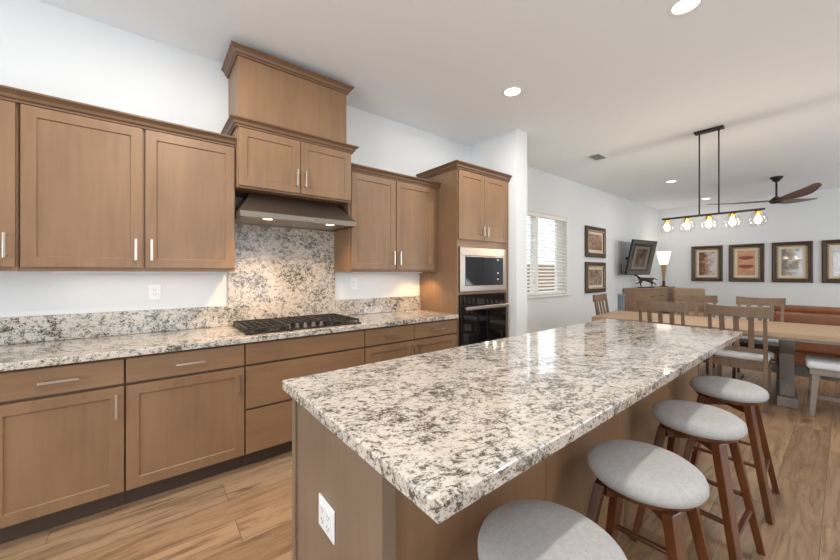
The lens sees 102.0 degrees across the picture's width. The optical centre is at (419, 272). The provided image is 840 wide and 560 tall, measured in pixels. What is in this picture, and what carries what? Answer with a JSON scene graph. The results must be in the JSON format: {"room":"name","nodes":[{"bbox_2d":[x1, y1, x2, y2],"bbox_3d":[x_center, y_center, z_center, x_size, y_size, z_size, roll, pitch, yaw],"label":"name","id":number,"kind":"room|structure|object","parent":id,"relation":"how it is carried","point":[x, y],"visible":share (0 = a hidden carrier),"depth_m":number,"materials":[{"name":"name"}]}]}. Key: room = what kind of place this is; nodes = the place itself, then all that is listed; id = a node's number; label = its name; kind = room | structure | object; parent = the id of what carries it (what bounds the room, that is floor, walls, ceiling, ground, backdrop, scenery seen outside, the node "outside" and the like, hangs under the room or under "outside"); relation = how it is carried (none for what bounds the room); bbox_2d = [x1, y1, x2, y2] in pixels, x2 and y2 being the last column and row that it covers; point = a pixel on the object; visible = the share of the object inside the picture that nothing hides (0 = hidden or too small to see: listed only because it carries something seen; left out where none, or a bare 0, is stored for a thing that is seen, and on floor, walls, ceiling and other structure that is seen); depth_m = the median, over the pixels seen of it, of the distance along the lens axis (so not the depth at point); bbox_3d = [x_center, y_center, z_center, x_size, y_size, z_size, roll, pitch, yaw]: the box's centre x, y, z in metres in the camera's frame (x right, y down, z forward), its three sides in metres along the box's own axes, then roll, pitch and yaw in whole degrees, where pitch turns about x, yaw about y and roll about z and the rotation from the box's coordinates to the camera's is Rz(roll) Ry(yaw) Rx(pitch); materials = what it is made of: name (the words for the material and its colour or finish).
{"room":"kitchen","nodes":[
{"label":"kitchen","id":0,"kind":"room"},
{"bbox_2d":[0,0,658,333],"bbox_3d":[0.639,-0.180,4.649,15.100,3.050,0.150,0,0,-39],"label":"wall","id":1,"kind":"structure","parent":0,"point":[46,49],"depth_m":2.59,"materials":[{"name":"white paint"}]},
{"bbox_2d":[0,84,24,270],"bbox_3d":[-2.481,-0.500,1.812,0.504,0.979,0.388,0,0,-39],"label":"upper cabinet","id":2,"kind":"object","parent":1,"relation":"attached to","point":[9,105],"visible":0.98,"depth_m":1.83,"materials":[{"name":"brown wood"}]},
{"bbox_2d":[0,306,227,344],"bbox_3d":[-2.352,0.348,2.149,2.006,0.163,0.020,0,0,-39],"label":"backsplash","id":3,"kind":"structure","parent":1,"relation":"attached to","point":[24,329],"depth_m":2.31,"materials":[{"name":"stone"}]},
{"bbox_2d":[16,88,236,271],"bbox_3d":[-1.870,-0.500,2.300,1.057,0.979,0.388,0,0,-39],"label":"upper cabinet","id":4,"kind":"object","parent":1,"relation":"attached to","point":[102,189],"visible":1,"depth_m":2.11,"materials":[{"name":"brown wood"}]},
{"bbox_2d":[53,271,215,272],"bbox_3d":[-1.891,-0.004,2.329,0.850,0.011,0.028,0,0,-39],"label":"light bar","id":5,"kind":"object","parent":4,"relation":"attached to","point":[53,271],"visible":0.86,"depth_m":2.22,"materials":[{"name":"white"}]},
{"bbox_2d":[149,284,160,299],"bbox_3d":[-1.940,0.139,2.488,0.072,0.116,0.009,0,0,-39],"label":"wall outlet","id":6,"kind":"object","parent":1,"relation":"attached to","point":[154,289],"visible":1,"depth_m":2.49,"materials":[{"name":"white plastic"}]},
{"bbox_2d":[152,287,157,296],"bbox_3d":[-1.939,0.139,2.486,0.034,0.068,0.003,0,0,-39],"label":"receptacle","id":7,"kind":"object","parent":6,"relation":"attached to","point":[154,289],"depth_m":2.49,"materials":[{"name":"white plastic"}]},
{"bbox_2d":[228,197,334,325],"bbox_3d":[-1.204,-0.100,3.066,0.929,1.059,0.020,0,0,-39],"label":"backsplash","id":8,"kind":"structure","parent":1,"relation":"attached to","point":[279,272],"depth_m":3.02,"materials":[{"name":"stone"}]},
{"bbox_2d":[220,114,358,206],"bbox_3d":[-1.080,-0.880,2.897,1.019,0.501,0.440,0,0,-39],"label":"upper cabinet","id":9,"kind":"object","parent":1,"relation":"attached to","point":[270,159],"visible":0.96,"depth_m":2.70,"materials":[{"name":"brown wood"}]},
{"bbox_2d":[221,40,353,142],"bbox_3d":[-1.097,-1.392,2.888,0.969,0.521,0.434,0,0,-39],"label":"cover","id":10,"kind":"object","parent":9,"relation":"on","point":[263,87],"visible":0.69,"depth_m":2.70,"materials":[{"name":"brown wood"}]},
{"bbox_2d":[235,193,355,231],"bbox_3d":[-1.054,-0.514,2.862,0.912,0.222,0.465,0,0,-39],"label":"range hood","id":11,"kind":"object","parent":9,"relation":"attached to","point":[256,209],"visible":0.9,"depth_m":2.75,"materials":[{"name":"silver metal"}]},
{"bbox_2d":[351,278,356,288],"bbox_3d":[-0.679,0.110,3.495,0.072,0.116,0.009,0,0,-39],"label":"wall outlet","id":12,"kind":"object","parent":1,"relation":"attached to","point":[353,280],"visible":1,"depth_m":3.49,"materials":[{"name":"white plastic"}]},
{"bbox_2d":[335,296,420,315],"bbox_3d":[-0.420,0.348,3.692,1.076,0.163,0.020,0,0,-39],"label":"backsplash","id":13,"kind":"structure","parent":1,"relation":"attached to","point":[346,307],"depth_m":3.64,"materials":[{"name":"stone"}]},
{"bbox_2d":[334,163,440,271],"bbox_3d":[-0.311,-0.500,3.545,1.089,0.979,0.388,0,0,-39],"label":"upper cabinet","id":14,"kind":"object","parent":1,"relation":"attached to","point":[395,215],"visible":0.95,"depth_m":3.36,"materials":[{"name":"brown wood"}]},
{"bbox_2d":[352,272,416,272],"bbox_3d":[-0.328,-0.004,3.577,0.850,0.011,0.028,0,0,-39],"label":"light bar","id":15,"kind":"object","parent":14,"relation":"attached to","point":[352,272],"visible":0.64,"depth_m":3.53,"materials":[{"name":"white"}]},
{"bbox_2d":[530,216,562,292],"bbox_3d":[1.964,-0.312,5.739,1.630,1.365,0.050,0,0,-39],"label":"window","id":16,"kind":"structure","parent":1,"relation":"in","point":[531,219],"depth_m":6.12,"materials":[{"name":"white"}]},
{"bbox_2d":[527,211,565,295],"bbox_3d":[2.006,-0.312,5.686,1.620,1.360,0.056,0,0,-39],"label":"window blind","id":17,"kind":"object","parent":16,"relation":"attached to","point":[535,215],"visible":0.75,"depth_m":5.72,"materials":[{"name":"white plastic"}]},
{"bbox_2d":[527,293,568,298],"bbox_3d":[2.017,0.388,5.673,1.710,0.035,0.090,0,0,-39],"label":"window sill","id":18,"kind":"structure","parent":1,"relation":"attached to","point":[563,294],"depth_m":5.72,"materials":[{"name":"white"}]},
{"bbox_2d":[585,225,605,257],"bbox_3d":[3.539,-0.617,6.835,0.860,0.610,0.047,0,0,-39],"label":"framed picture","id":19,"kind":"object","parent":1,"relation":"attached to","point":[595,237],"visible":1,"depth_m":6.82,"materials":[{"name":"brown wood"}]},
{"bbox_2d":[589,234,601,250],"bbox_3d":[3.533,-0.617,6.843,0.562,0.312,0.004,0,0,-39],"label":"artwork","id":20,"kind":"object","parent":19,"relation":"attached to","point":[595,240],"depth_m":6.84},
{"bbox_2d":[585,262,605,292],"bbox_3d":[3.539,0.087,6.835,0.860,0.610,0.047,0,0,-39],"label":"framed picture","id":21,"kind":"object","parent":1,"relation":"attached to","point":[595,272],"visible":1,"depth_m":6.82,"materials":[{"name":"brown wood"}]},
{"bbox_2d":[589,269,601,284],"bbox_3d":[3.533,0.087,6.843,0.562,0.312,0.004,0,0,-39],"label":"artwork","id":22,"kind":"object","parent":21,"relation":"attached to","point":[595,275],"depth_m":6.84},
{"bbox_2d":[618,241,630,274],"bbox_3d":[4.726,-0.335,7.801,0.780,0.760,0.021,0,0,-39],"label":"panel","id":23,"kind":"object","parent":1,"relation":"attached to","point":[623,247],"visible":0.5,"depth_m":7.66,"materials":[{"name":"grey"}]},
{"bbox_2d":[624,239,656,274],"bbox_3d":[4.755,-0.335,7.513,0.940,0.751,0.453,0,0,-30],"label":"television","id":24,"kind":"object","parent":23,"relation":"attached to","point":[640,258],"visible":1,"depth_m":7.34,"materials":[{"name":"black plastic"}]},
{"bbox_2d":[0,344,839,559],"bbox_3d":[3.025,1.395,1.660,15.100,0.100,7.800,0,0,-39],"label":"floor","id":25,"kind":"structure","parent":0,"point":[245,512],"depth_m":1.89,"materials":[{"name":"wood"}]},
{"bbox_2d":[0,357,125,543],"bbox_3d":[-2.042,0.908,1.986,0.504,0.874,0.664,0,0,-39],"label":"base cabinet","id":26,"kind":"object","parent":25,"relation":"on","point":[62,427],"visible":0.98,"depth_m":1.76,"materials":[{"name":"brown wood"}]},
{"bbox_2d":[125,343,243,503],"bbox_3d":[-1.605,0.908,2.335,0.611,0.874,0.664,0,0,-39],"label":"base cabinet","id":27,"kind":"object","parent":25,"relation":"on","point":[184,409],"visible":0.99,"depth_m":2.08,"materials":[{"name":"brown wood"}]},
{"bbox_2d":[242,329,363,466],"bbox_3d":[-1.007,0.908,2.812,0.915,0.874,0.664,0,0,-39],"label":"base cabinet","id":28,"kind":"object","parent":25,"relation":"on","point":[267,407],"visible":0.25,"depth_m":2.44,"materials":[{"name":"brown wood"}]},
{"bbox_2d":[364,319,456,364],"bbox_3d":[-0.224,0.908,3.437,1.085,0.874,0.664,0,0,-39],"label":"base cabinet","id":29,"kind":"object","parent":25,"relation":"on","point":[398,341],"visible":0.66,"depth_m":3.15,"materials":[{"name":"brown wood"}]},
{"bbox_2d":[0,309,458,371],"bbox_3d":[-1.370,0.450,2.529,4.013,0.038,0.652,0,0,-39],"label":"countertop","id":30,"kind":"structure","parent":29,"relation":"on","point":[58,352],"depth_m":2.14,"materials":[{"name":"stone"}]},
{"bbox_2d":[231,313,361,334],"bbox_3d":[-1.014,0.409,2.825,0.900,0.042,0.530,0,0,-39],"label":"gas cooktop","id":31,"kind":"object","parent":30,"relation":"in","point":[281,324],"visible":1,"depth_m":2.72,"materials":[{"name":"black metal"}]},
{"bbox_2d":[416,160,511,346],"bbox_3d":[0.525,0.093,4.023,0.921,2.503,0.683,0,0,-39],"label":"tall cabinet","id":32,"kind":"object","parent":25,"relation":"on","point":[472,199],"visible":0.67,"depth_m":3.72,"materials":[{"name":"brown wood"}]},
{"bbox_2d":[459,247,505,291],"bbox_3d":[0.585,-0.039,3.955,0.770,0.472,0.444,0,0,-39],"label":"microwave","id":33,"kind":"object","parent":32,"relation":"in","point":[480,269],"visible":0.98,"depth_m":3.75,"materials":[{"name":"silver metal"}]},
{"bbox_2d":[459,293,508,346],"bbox_3d":[0.562,0.604,3.981,0.765,0.742,0.635,0,0,-39],"label":"wall oven","id":34,"kind":"object","parent":32,"relation":"in","point":[482,317],"visible":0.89,"depth_m":3.74,"materials":[{"name":"black glass"}]},
{"bbox_2d":[292,363,699,559],"bbox_3d":[0.842,0.907,1.991,2.920,0.875,0.666,0,0,-39],"label":"kitchen island","id":35,"kind":"object","parent":25,"relation":"on","point":[374,520],"visible":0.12,"depth_m":1.15,"materials":[{"name":"beige wood"}]},
{"bbox_2d":[319,493,334,544],"bbox_3d":[-0.302,0.790,1.096,0.009,0.102,0.120,0,0,-39],"label":"wall outlet","id":36,"kind":"object","parent":35,"relation":"attached to","point":[326,513],"visible":1,"depth_m":1.08,"materials":[{"name":"white plastic"}]},
{"bbox_2d":[320,502,324,527],"bbox_3d":[-0.319,0.790,1.112,0.003,0.068,0.034,0,0,-39],"label":"receptacle","id":37,"kind":"object","parent":36,"relation":"attached to","point":[322,504],"depth_m":1.11,"materials":[{"name":"white plastic"}]},
{"bbox_2d":[326,509,330,535],"bbox_3d":[-0.290,0.790,1.076,0.003,0.068,0.034,0,0,-39],"label":"receptacle","id":38,"kind":"object","parent":36,"relation":"attached to","point":[328,511],"depth_m":1.07,"materials":[{"name":"white plastic"}]},
{"bbox_2d":[282,319,741,523],"bbox_3d":[0.902,0.450,1.928,2.975,0.038,0.944,0,0,-39],"label":"island countertop","id":39,"kind":"structure","parent":35,"relation":"on","point":[447,428],"depth_m":1.20,"materials":[{"name":"stone"}]},
{"bbox_2d":[478,500,626,559],"bbox_3d":[0.332,1.009,0.866,0.445,0.672,0.433,0,0,-39],"label":"bar stool","id":40,"kind":"object","parent":25,"relation":"on","point":[521,529],"visible":1,"depth_m":0.88,"materials":[{"name":"grey fabric"}]},
{"bbox_2d":[593,293,608,314],"bbox_3d":[2.897,0.833,4.990,0.466,1.025,0.555,0,0,-41],"label":"dining chair","id":41,"kind":"object","parent":25,"relation":"on","point":[600,297],"visible":0.26,"depth_m":5.16,"materials":[{"name":"brown wood"}]},
{"bbox_2d":[618,294,625,310],"bbox_3d":[4.460,0.905,7.508,0.100,0.880,0.120,0,0,-39],"label":"storage bin","id":42,"kind":"object","parent":25,"relation":"on","point":[621,296],"visible":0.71,"depth_m":7.48,"materials":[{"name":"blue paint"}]},
{"bbox_2d":[586,439,710,559],"bbox_3d":[0.815,1.009,1.239,0.445,0.672,0.433,0,0,-41],"label":"bar stool","id":43,"kind":"object","parent":25,"relation":"on","point":[655,478],"visible":1,"depth_m":1.18,"materials":[{"name":"grey fabric"}]},
{"bbox_2d":[623,286,674,313],"bbox_3d":[5.529,0.845,8.124,2.020,1.000,0.481,0,0,-39],"label":"sideboard","id":44,"kind":"object","parent":25,"relation":"on","point":[657,294],"visible":0.43,"depth_m":7.61,"materials":[{"name":"brown wood"}]},
{"bbox_2d":[634,275,656,287],"bbox_3d":[5.250,0.191,7.914,0.500,0.308,0.110,0,0,13],"label":"horse sculpture","id":45,"kind":"object","parent":44,"relation":"on","point":[641,279],"visible":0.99,"depth_m":7.88,"materials":[{"name":"brown metal"}]},
{"bbox_2d":[656,251,670,286],"bbox_3d":[6.133,-0.098,8.555,0.310,0.885,0.310,0,0,-39],"label":"table lamp","id":46,"kind":"object","parent":44,"relation":"on","point":[663,256],"visible":1,"depth_m":8.50,"materials":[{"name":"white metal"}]},
{"bbox_2d":[637,300,685,325],"bbox_3d":[2.912,0.833,4.018,0.555,1.025,0.466,0,0,-40],"label":"dining chair","id":47,"kind":"object","parent":25,"relation":"on","point":[669,307],"visible":0.24,"depth_m":3.84,"materials":[{"name":"brown wood"}]},
{"bbox_2d":[673,288,712,316],"bbox_3d":[6.136,0.852,7.698,0.740,0.994,0.826,0,0,31],"label":"armchair","id":48,"kind":"object","parent":25,"relation":"on","point":[686,291],"visible":0.34,"depth_m":7.88,"materials":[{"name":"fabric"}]},
{"bbox_2d":[680,311,707,316],"bbox_3d":[6.059,0.925,7.572,0.500,0.120,0.530,0,0,31],"label":"seat cushion","id":49,"kind":"object","parent":48,"relation":"on","point":[691,313],"depth_m":7.38,"materials":[{"name":"beige fabric"}]},
{"bbox_2d":[677,294,717,373],"bbox_3d":[3.904,0.833,4.860,0.555,1.025,0.466,0,0,-41],"label":"dining chair","id":50,"kind":"object","parent":25,"relation":"on","point":[706,299],"visible":0.27,"depth_m":5.00,"materials":[{"name":"brown wood"}]},
{"bbox_2d":[631,400,764,559],"bbox_3d":[1.362,1.009,1.676,0.445,0.672,0.433,0,0,-37],"label":"bar stool","id":51,"kind":"object","parent":25,"relation":"on","point":[715,428],"visible":0.86,"depth_m":1.58,"materials":[{"name":"grey fabric"}]},
{"bbox_2d":[591,310,839,408],"bbox_3d":[3.947,0.965,3.663,1.070,0.760,3.600,0,0,-44],"label":"dining table","id":52,"kind":"object","parent":25,"relation":"on","point":[786,333],"visible":0.64,"depth_m":3.56,"materials":[{"name":"brown wood"}]},
{"bbox_2d":[683,376,779,523],"bbox_3d":[1.905,1.009,2.110,0.445,0.672,0.433,0,0,-41],"label":"bar stool","id":53,"kind":"object","parent":25,"relation":"on","point":[746,397],"visible":0.94,"depth_m":2.00,"materials":[{"name":"brown wood"}]},
{"bbox_2d":[705,304,771,413],"bbox_3d":[3.320,0.833,3.531,0.555,1.025,0.466,0,0,-40],"label":"dining chair","id":54,"kind":"object","parent":25,"relation":"on","point":[750,358],"visible":0.81,"depth_m":3.38,"materials":[{"name":"brown wood"}]},
{"bbox_2d":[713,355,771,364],"bbox_3d":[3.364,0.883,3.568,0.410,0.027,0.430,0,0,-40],"label":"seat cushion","id":55,"kind":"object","parent":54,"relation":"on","point":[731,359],"depth_m":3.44,"materials":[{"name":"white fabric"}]},
{"bbox_2d":[714,349,771,361],"bbox_3d":[3.375,0.845,3.578,0.410,0.050,0.440,0,0,-40],"label":"cushion","id":56,"kind":"object","parent":54,"relation":"on","point":[730,355],"depth_m":3.46,"materials":[{"name":"white fabric"}]},
{"bbox_2d":[732,296,785,379],"bbox_3d":[4.316,0.833,4.343,0.555,1.025,0.466,0,0,-40],"label":"dining chair","id":57,"kind":"object","parent":25,"relation":"on","point":[773,344],"visible":0.36,"depth_m":4.33,"materials":[{"name":"brown wood"}]},
{"bbox_2d":[733,342,778,348],"bbox_3d":[4.272,0.883,4.306,0.410,0.027,0.430,0,0,-40],"label":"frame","id":58,"kind":"object","parent":57,"relation":"on","point":[759,345],"depth_m":4.15,"materials":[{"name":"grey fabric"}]},
{"bbox_2d":[740,336,778,345],"bbox_3d":[4.261,0.845,4.296,0.410,0.050,0.440,0,0,-40],"label":"cushion","id":59,"kind":"object","parent":57,"relation":"on","point":[743,340],"depth_m":4.16,"materials":[{"name":"white fabric"}]},
{"bbox_2d":[774,305,839,365],"bbox_3d":[5.952,0.895,4.317,0.890,0.900,1.980,0,0,-39],"label":"leather sofa","id":60,"kind":"object","parent":25,"relation":"on","point":[818,315],"visible":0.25,"depth_m":4.54,"materials":[{"name":"brown leather"}]},
{"bbox_2d":[805,355,839,415],"bbox_3d":[4.210,1.088,2.900,0.380,0.516,1.220,0,0,-43],"label":"bench","id":61,"kind":"object","parent":25,"relation":"on","point":[818,366],"visible":1,"depth_m":3.19,"materials":[{"name":"grey wood"}]},
{"bbox_2d":[805,355,839,371],"bbox_3d":[4.210,0.865,2.900,0.380,0.070,1.220,0,0,-43],"label":"cushion","id":62,"kind":"object","parent":61,"relation":"on","point":[814,363],"depth_m":3.18,"materials":[{"name":"white fabric"}]},
{"bbox_2d":[36,0,839,209],"bbox_3d":[3.025,-1.765,1.660,15.100,0.120,7.800,0,0,-39],"label":"ceiling","id":63,"kind":"structure","parent":0,"point":[631,83],"depth_m":2.86,"materials":[{"name":"white paint"}]},
{"bbox_2d":[502,86,522,96],"bbox_3d":[0.867,-1.701,3.194,0.186,0.008,0.186,0,0,-39],"label":"recessed light","id":64,"kind":"object","parent":63,"relation":"in","point":[512,91],"visible":1,"depth_m":3.19,"materials":[{"name":"white plastic"}]},
{"bbox_2d":[585,153,608,160],"bbox_3d":[2.602,-1.701,4.995,0.320,0.008,0.200,0,0,-39],"label":"ceiling vent","id":65,"kind":"object","parent":63,"relation":"in","point":[598,156],"visible":1,"depth_m":5.00,"materials":[{"name":"white metal"}]},
{"bbox_2d":[668,0,703,15],"bbox_3d":[1.690,-1.701,2.162,0.186,0.008,0.186,0,0,-39],"label":"recessed light","id":66,"kind":"object","parent":63,"relation":"in","point":[679,7],"visible":1,"depth_m":2.17,"materials":[{"name":"white plastic"}]},
{"bbox_2d":[662,125,764,230],"bbox_3d":[3.431,-1.107,4.037,0.156,1.196,0.988,0,0,-39],"label":"pendant light","id":67,"kind":"object","parent":63,"relation":"hanging from","point":[757,211],"visible":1,"depth_m":3.97,"materials":[{"name":"brown metal"}]},
{"bbox_2d":[728,213,736,216],"bbox_3d":[3.560,-0.658,3.875,0.072,0.043,0.072,0,0,-39],"label":"socket","id":68,"kind":"object","parent":67,"relation":"attached to","point":[729,214],"depth_m":3.85,"materials":[{"name":"gold metal"}]},
{"bbox_2d":[753,210,762,214],"bbox_3d":[3.690,-0.658,3.712,0.072,0.043,0.072,0,0,-39],"label":"socket","id":69,"kind":"object","parent":67,"relation":"attached to","point":[756,212],"depth_m":3.70,"materials":[{"name":"gold metal"}]},
{"bbox_2d":[707,176,821,204],"bbox_3d":[6.219,-1.470,6.209,1.664,0.470,1.494,0,0,-39],"label":"ceiling fan","id":70,"kind":"object","parent":63,"relation":"hanging from","point":[788,198],"visible":1,"depth_m":5.98,"materials":[{"name":"brown wood"}]},
{"bbox_2d":[470,128,526,336],"bbox_3d":[0.989,-0.180,4.359,0.215,3.050,0.740,0,0,-39],"label":"wall partition","id":71,"kind":"structure","parent":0,"point":[506,153],"depth_m":4.08,"materials":[{"name":"white paint"}]},
{"bbox_2d":[659,188,839,320],"bbox_3d":[8.867,-0.180,6.324,0.150,3.050,7.500,0,0,-39],"label":"wall","id":72,"kind":"structure","parent":0,"point":[816,220],"depth_m":7.69,"materials":[{"name":"white paint"}]},
{"bbox_2d":[691,245,722,280],"bbox_3d":[7.081,-0.233,8.399,0.047,0.870,0.600,0,0,-39],"label":"framed picture","id":73,"kind":"object","parent":72,"relation":"attached to","point":[706,261],"visible":1,"depth_m":8.39,"materials":[{"name":"brown wood"}]},
{"bbox_2d":[699,252,714,274],"bbox_3d":[7.089,-0.233,8.405,0.004,0.572,0.302,0,0,-39],"label":"artwork","id":74,"kind":"object","parent":73,"relation":"attached to","point":[706,259],"depth_m":8.40},
{"bbox_2d":[729,243,764,281],"bbox_3d":[7.523,-0.233,7.845,0.047,0.870,0.600,0,0,-39],"label":"framed picture","id":75,"kind":"object","parent":72,"relation":"attached to","point":[746,261],"visible":1,"depth_m":7.83,"materials":[{"name":"brown wood"}]},
{"bbox_2d":[737,250,754,274],"bbox_3d":[7.531,-0.233,7.852,0.004,0.572,0.302,0,0,-39],"label":"artwork","id":76,"kind":"object","parent":75,"relation":"attached to","point":[745,258],"depth_m":7.85,"materials":[{"name":"orange paper"}]},
{"bbox_2d":[772,241,812,282],"bbox_3d":[7.968,-0.233,7.287,0.047,0.870,0.600,0,0,-39],"label":"framed picture","id":77,"kind":"object","parent":72,"relation":"attached to","point":[791,261],"visible":1,"depth_m":7.27,"materials":[{"name":"brown wood"}]},
{"bbox_2d":[782,248,801,275],"bbox_3d":[7.976,-0.233,7.294,0.004,0.572,0.302,0,0,-39],"label":"artwork","id":78,"kind":"object","parent":77,"relation":"attached to","point":[791,257],"depth_m":7.29},
{"bbox_2d":[822,239,839,282],"bbox_3d":[8.414,-0.233,6.729,0.047,0.870,0.600,0,0,-39],"label":"framed picture","id":79,"kind":"object","parent":72,"relation":"attached to","point":[830,249],"visible":1,"depth_m":6.87,"materials":[{"name":"brown wood"}]},
{"bbox_2d":[833,247,839,275],"bbox_3d":[8.421,-0.233,6.736,0.004,0.572,0.302,0,0,-39],"label":"artwork","id":80,"kind":"object","parent":79,"relation":"attached to","point":[836,250],"depth_m":6.82},
{"label":"outside","id":81,"kind":"structure","parent":0,"visible":0},
{"bbox_3d":[-0.934,1.520,9.184,18.000,0.150,8.800,0,0,-39],"label":"ground","id":82,"kind":"structure","parent":81,"visible":0},
{"bbox_2d":[527,265,554,291],"bbox_3d":[1.302,0.585,8.941,9.192,1.720,0.030,0,0,-39],"label":"fence","id":83,"kind":"object","parent":82,"relation":"on","point":[527,265],"visible":0.02,"depth_m":11.16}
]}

